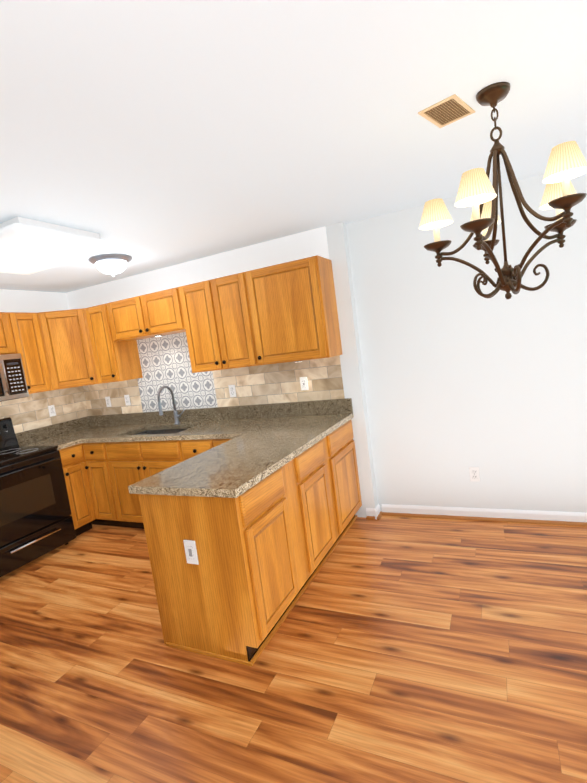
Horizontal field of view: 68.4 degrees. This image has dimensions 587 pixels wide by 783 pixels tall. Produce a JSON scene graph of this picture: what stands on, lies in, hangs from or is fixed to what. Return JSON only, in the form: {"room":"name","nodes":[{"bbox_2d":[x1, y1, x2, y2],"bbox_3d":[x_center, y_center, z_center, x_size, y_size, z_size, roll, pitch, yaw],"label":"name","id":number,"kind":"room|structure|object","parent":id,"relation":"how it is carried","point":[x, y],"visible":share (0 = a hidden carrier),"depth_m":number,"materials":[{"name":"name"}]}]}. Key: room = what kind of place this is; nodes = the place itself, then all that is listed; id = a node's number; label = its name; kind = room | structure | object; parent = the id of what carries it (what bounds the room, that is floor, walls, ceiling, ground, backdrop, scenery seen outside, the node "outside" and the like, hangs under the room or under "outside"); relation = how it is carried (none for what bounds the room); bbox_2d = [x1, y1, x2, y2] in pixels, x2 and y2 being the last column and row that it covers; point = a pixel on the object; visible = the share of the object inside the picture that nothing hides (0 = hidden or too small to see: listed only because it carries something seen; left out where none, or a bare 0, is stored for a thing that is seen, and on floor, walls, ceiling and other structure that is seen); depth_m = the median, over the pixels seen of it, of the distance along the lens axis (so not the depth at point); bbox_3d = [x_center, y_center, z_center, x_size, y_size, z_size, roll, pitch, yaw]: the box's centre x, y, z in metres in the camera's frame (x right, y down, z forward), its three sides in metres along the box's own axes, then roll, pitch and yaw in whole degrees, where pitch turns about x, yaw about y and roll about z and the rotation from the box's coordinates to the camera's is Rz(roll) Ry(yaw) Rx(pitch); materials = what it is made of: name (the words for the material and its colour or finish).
{"room":"kitchen","nodes":[
{"label":"kitchen","id":0,"kind":"room"},
{"bbox_2d":[0,289,87,432],"bbox_3d":[-3.587,0.505,2.620,0.205,2.440,6.300,-5,7,26],"label":"wall","id":1,"kind":"structure","parent":0,"point":[31,412],"depth_m":4.47,"materials":[{"name":"tile"}]},
{"bbox_2d":[0,312,15,354],"bbox_3d":[-2.799,-0.496,3.808,0.323,0.384,0.434,-5,7,26],"label":"upper cabinet","id":2,"kind":"object","parent":1,"relation":"attached to","point":[6,347],"depth_m":3.88,"materials":[{"name":"brown wood"}]},
{"bbox_2d":[0,353,28,401],"bbox_3d":[-2.757,-0.087,3.682,0.440,0.404,0.739,-5,7,26],"label":"over-the-range microwave","id":3,"kind":"object","parent":2,"relation":"attached to","point":[13,384],"visible":1,"depth_m":3.83,"materials":[{"name":"black"}]},
{"bbox_2d":[8,312,47,393],"bbox_3d":[-2.591,-0.371,4.162,0.370,0.762,0.334,-5,7,26],"label":"upper cabinet","id":4,"kind":"object","parent":1,"relation":"attached to","point":[25,337],"depth_m":4.07,"materials":[{"name":"brown wood"}]},
{"bbox_2d":[48,405,55,416],"bbox_3d":[-2.549,0.193,4.560,0.008,0.117,0.072,-5,7,26],"label":"outlet","id":5,"kind":"object","parent":1,"relation":"attached to","point":[51,409],"visible":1,"depth_m":4.56,"materials":[{"name":"grey plastic"}]},
{"bbox_2d":[66,222,377,517],"bbox_3d":[-0.815,-0.061,4.456,3.258,2.440,0.505,-5,7,26],"label":"wall","id":6,"kind":"structure","parent":0,"point":[329,242],"depth_m":3.92,"materials":[{"name":"white paint"}]},
{"bbox_2d":[36,308,99,390],"bbox_3d":[-2.287,-0.441,4.438,0.686,0.762,0.663,-5,7,26],"label":"upper cabinet","id":7,"kind":"object","parent":6,"relation":"attached to","point":[66,346],"depth_m":4.26,"materials":[{"name":"brown wood"}]},
{"bbox_2d":[105,396,111,406],"bbox_3d":[-2.052,0.103,4.781,0.072,0.117,0.008,-5,7,26],"label":"outlet","id":8,"kind":"object","parent":6,"relation":"attached to","point":[108,401],"visible":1,"depth_m":4.78,"materials":[{"name":"grey plastic"}]},
{"bbox_2d":[84,304,142,383],"bbox_3d":[-1.862,-0.492,4.394,0.356,0.762,0.366,-5,7,26],"label":"upper cabinet","id":9,"kind":"object","parent":6,"relation":"attached to","point":[115,362],"depth_m":4.28,"materials":[{"name":"brown wood"}]},
{"bbox_2d":[104,298,139,342],"bbox_3d":[-1.492,-0.720,4.205,0.507,0.369,0.322,-5,7,26],"label":"upper cabinet","id":10,"kind":"object","parent":6,"relation":"attached to","point":[121,313],"depth_m":4.10,"materials":[{"name":"brown wood"}]},
{"bbox_2d":[124,395,130,405],"bbox_3d":[-1.792,0.082,4.655,0.072,0.117,0.008,-5,7,26],"label":"outlet","id":11,"kind":"object","parent":6,"relation":"attached to","point":[127,399],"visible":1,"depth_m":4.65,"materials":[{"name":"grey plastic"}]},
{"bbox_2d":[132,288,183,338],"bbox_3d":[-1.148,-0.747,4.037,0.506,0.369,0.322,-5,7,26],"label":"upper cabinet","id":12,"kind":"object","parent":6,"relation":"attached to","point":[157,313],"depth_m":3.90,"materials":[{"name":"brown wood"}]},
{"bbox_2d":[176,274,247,372],"bbox_3d":[-0.557,-0.598,3.784,0.753,0.762,0.322,-5,7,26],"label":"upper cabinet","id":13,"kind":"object","parent":6,"relation":"attached to","point":[210,309],"depth_m":3.67,"materials":[{"name":"brown wood"}]},
{"bbox_2d":[228,385,236,396],"bbox_3d":[-0.576,-0.014,4.063,0.072,0.117,0.008,-5,7,26],"label":"outlet","id":14,"kind":"object","parent":6,"relation":"attached to","point":[232,390],"visible":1,"depth_m":4.06,"materials":[{"name":"grey plastic"}]},
{"bbox_2d":[236,255,341,366],"bbox_3d":[-0.026,-0.640,3.525,0.698,0.762,0.322,-5,7,26],"label":"upper cabinet","id":15,"kind":"object","parent":6,"relation":"attached to","point":[281,313],"depth_m":3.38,"materials":[{"name":"brown wood"}]},
{"bbox_2d":[300,377,308,390],"bbox_3d":[0.091,-0.077,3.737,0.072,0.117,0.009,-5,7,26],"label":"outlet","id":16,"kind":"object","parent":6,"relation":"attached to","point":[304,383],"visible":1,"depth_m":3.73,"materials":[{"name":"white plastic"}]},
{"bbox_2d":[0,516,586,782],"bbox_3d":[0.405,1.463,0.896,8.735,0.120,6.300,-5,7,26],"label":"floor","id":17,"kind":"structure","parent":0,"point":[398,649],"depth_m":2.05,"materials":[{"name":"laminate"}]},
{"bbox_2d":[0,417,75,576],"bbox_3d":[-2.502,0.867,3.714,0.721,1.208,0.756,-5,7,26],"label":"range","id":18,"kind":"object","parent":17,"relation":"on","point":[36,520],"visible":1,"depth_m":3.65,"materials":[{"name":"black metal"}]},
{"bbox_2d":[59,443,94,535],"bbox_3d":[-2.286,0.954,4.211,0.686,0.874,0.275,-5,7,26],"label":"base cabinet","id":19,"kind":"object","parent":17,"relation":"on","point":[79,496],"depth_m":4.09,"materials":[{"name":"brown wood"}]},
{"bbox_2d":[83,441,162,527],"bbox_3d":[-1.697,0.858,4.374,0.396,0.874,0.677,-5,7,26],"label":"base cabinet","id":20,"kind":"object","parent":17,"relation":"on","point":[103,461],"depth_m":4.07,"materials":[{"name":"brown wood"}]},
{"bbox_2d":[15,426,78,449],"bbox_3d":[-2.384,0.447,4.138,0.645,0.164,0.215,-5,7,26],"label":"countertop","id":21,"kind":"structure","parent":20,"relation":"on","point":[62,437],"depth_m":4.33,"materials":[{"name":"stone"}]},
{"bbox_2d":[119,456,170,527],"bbox_3d":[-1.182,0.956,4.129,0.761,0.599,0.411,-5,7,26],"label":"base cabinet","id":22,"kind":"object","parent":17,"relation":"on","point":[149,466],"depth_m":3.90,"materials":[{"name":"brown wood"}]},
{"bbox_2d":[167,440,202,466],"bbox_3d":[-0.641,0.771,3.887,0.479,0.874,0.628,-5,7,26],"label":"base cabinet","id":23,"kind":"object","parent":17,"relation":"on","point":[181,450],"depth_m":3.62,"materials":[{"name":"brown wood"}]},
{"bbox_2d":[203,439,230,451],"bbox_3d":[-0.338,0.748,3.740,0.427,0.874,0.628,-5,7,26],"label":"base cabinet","id":24,"kind":"object","parent":17,"relation":"on","point":[208,444],"depth_m":3.49,"materials":[{"name":"brown wood"}]},
{"bbox_2d":[135,460,310,666],"bbox_3d":[-0.366,0.891,2.448,0.628,0.874,0.564,-5,7,26],"label":"base cabinet","id":25,"kind":"object","parent":17,"relation":"on","point":[266,547],"depth_m":2.21,"materials":[{"name":"brown wood"}]},
{"bbox_2d":[183,540,198,564],"bbox_3d":[-0.520,0.809,2.186,0.074,0.127,0.008,-5,7,26],"label":"electrical outlet","id":26,"kind":"object","parent":25,"relation":"attached to","point":[191,552],"visible":1,"depth_m":2.18,"materials":[{"name":"white plastic"}]},
{"bbox_2d":[128,430,328,497],"bbox_3d":[-0.324,0.401,2.635,0.672,0.040,1.145,-5,7,26],"label":"countertop","id":27,"kind":"structure","parent":25,"relation":"on","point":[265,441],"depth_m":2.42,"materials":[{"name":"stone"}]},
{"bbox_2d":[292,436,342,581],"bbox_3d":[-0.123,0.803,2.963,0.628,0.874,0.590,-5,7,26],"label":"base cabinet","id":28,"kind":"object","parent":17,"relation":"on","point":[314,478],"depth_m":2.84,"materials":[{"name":"brown wood"}]},
{"bbox_2d":[327,420,361,536],"bbox_3d":[0.135,0.710,3.508,0.628,0.874,0.630,-5,7,26],"label":"base cabinet","id":29,"kind":"object","parent":17,"relation":"on","point":[343,452],"depth_m":3.36,"materials":[{"name":"brown wood"}]},
{"bbox_2d":[49,398,353,443],"bbox_3d":[-1.054,0.388,3.993,3.165,0.364,0.669,-5,7,26],"label":"countertop","id":30,"kind":"structure","parent":29,"relation":"on","point":[329,415],"depth_m":3.93,"materials":[{"name":"stone"}]},
{"bbox_2d":[157,386,184,423],"bbox_3d":[-1.179,0.126,4.167,0.149,0.396,0.246,-5,7,26],"label":"faucet","id":31,"kind":"object","parent":30,"relation":"on","point":[176,416],"visible":1,"depth_m":4.23,"materials":[{"name":"grey metal"}]},
{"bbox_2d":[0,0,586,292],"bbox_3d":[0.072,-1.060,0.622,8.735,0.120,6.300,-5,7,26],"label":"ceiling","id":32,"kind":"structure","parent":0,"point":[148,135],"depth_m":1.69,"materials":[{"name":"white paint"}]},
{"bbox_2d":[0,217,108,274],"bbox_3d":[-1.778,-0.936,2.833,0.900,0.114,0.650,-5,7,26],"label":"light","id":33,"kind":"object","parent":32,"relation":"attached to","point":[28,246],"visible":1,"depth_m":2.70,"materials":[{"name":"white plastic"}]},
{"bbox_2d":[88,254,131,276],"bbox_3d":[-1.507,-1.036,3.589,0.340,0.150,0.340,-5,7,26],"label":"flush-mount dome light","id":34,"kind":"object","parent":32,"relation":"attached to","point":[113,264],"visible":1,"depth_m":3.50,"materials":[{"name":"white glass"}]},
{"bbox_2d":[418,94,474,127],"bbox_3d":[0.663,-1.208,1.864,0.160,0.008,0.225,-2,8,43],"label":"ceiling vent","id":35,"kind":"object","parent":32,"relation":"in","point":[448,110],"visible":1,"depth_m":1.86,"materials":[{"name":"beige metal"}]},
{"bbox_2d":[419,82,586,298],"bbox_3d":[0.842,-0.806,1.804,0.631,0.833,0.650,-5,7,26],"label":"chandelier","id":36,"kind":"object","parent":32,"relation":"hanging from","point":[478,190],"visible":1,"depth_m":1.74,"materials":[{"name":"brown metal"}]},
{"bbox_2d":[346,172,586,512],"bbox_3d":[3.035,-0.372,2.639,5.277,2.440,0.404,-5,7,26],"label":"wall","id":37,"kind":"structure","parent":0,"point":[461,376],"depth_m":3.24,"materials":[{"name":"white paint"}]},
{"bbox_2d":[469,467,479,481],"bbox_3d":[1.405,0.635,3.351,0.072,0.117,0.008,-5,7,26],"label":"outlet","id":38,"kind":"object","parent":37,"relation":"attached to","point":[474,474],"visible":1,"depth_m":3.35,"materials":[{"name":"grey plastic"}]},
{"bbox_2d":[375,504,586,525],"bbox_3d":[2.974,0.832,2.616,5.016,0.088,0.056,-5,7,26],"label":"baseboard","id":39,"kind":"structure","parent":37,"relation":"attached to","point":[532,517],"depth_m":3.35,"materials":[{"name":"white paint"}]}
]}

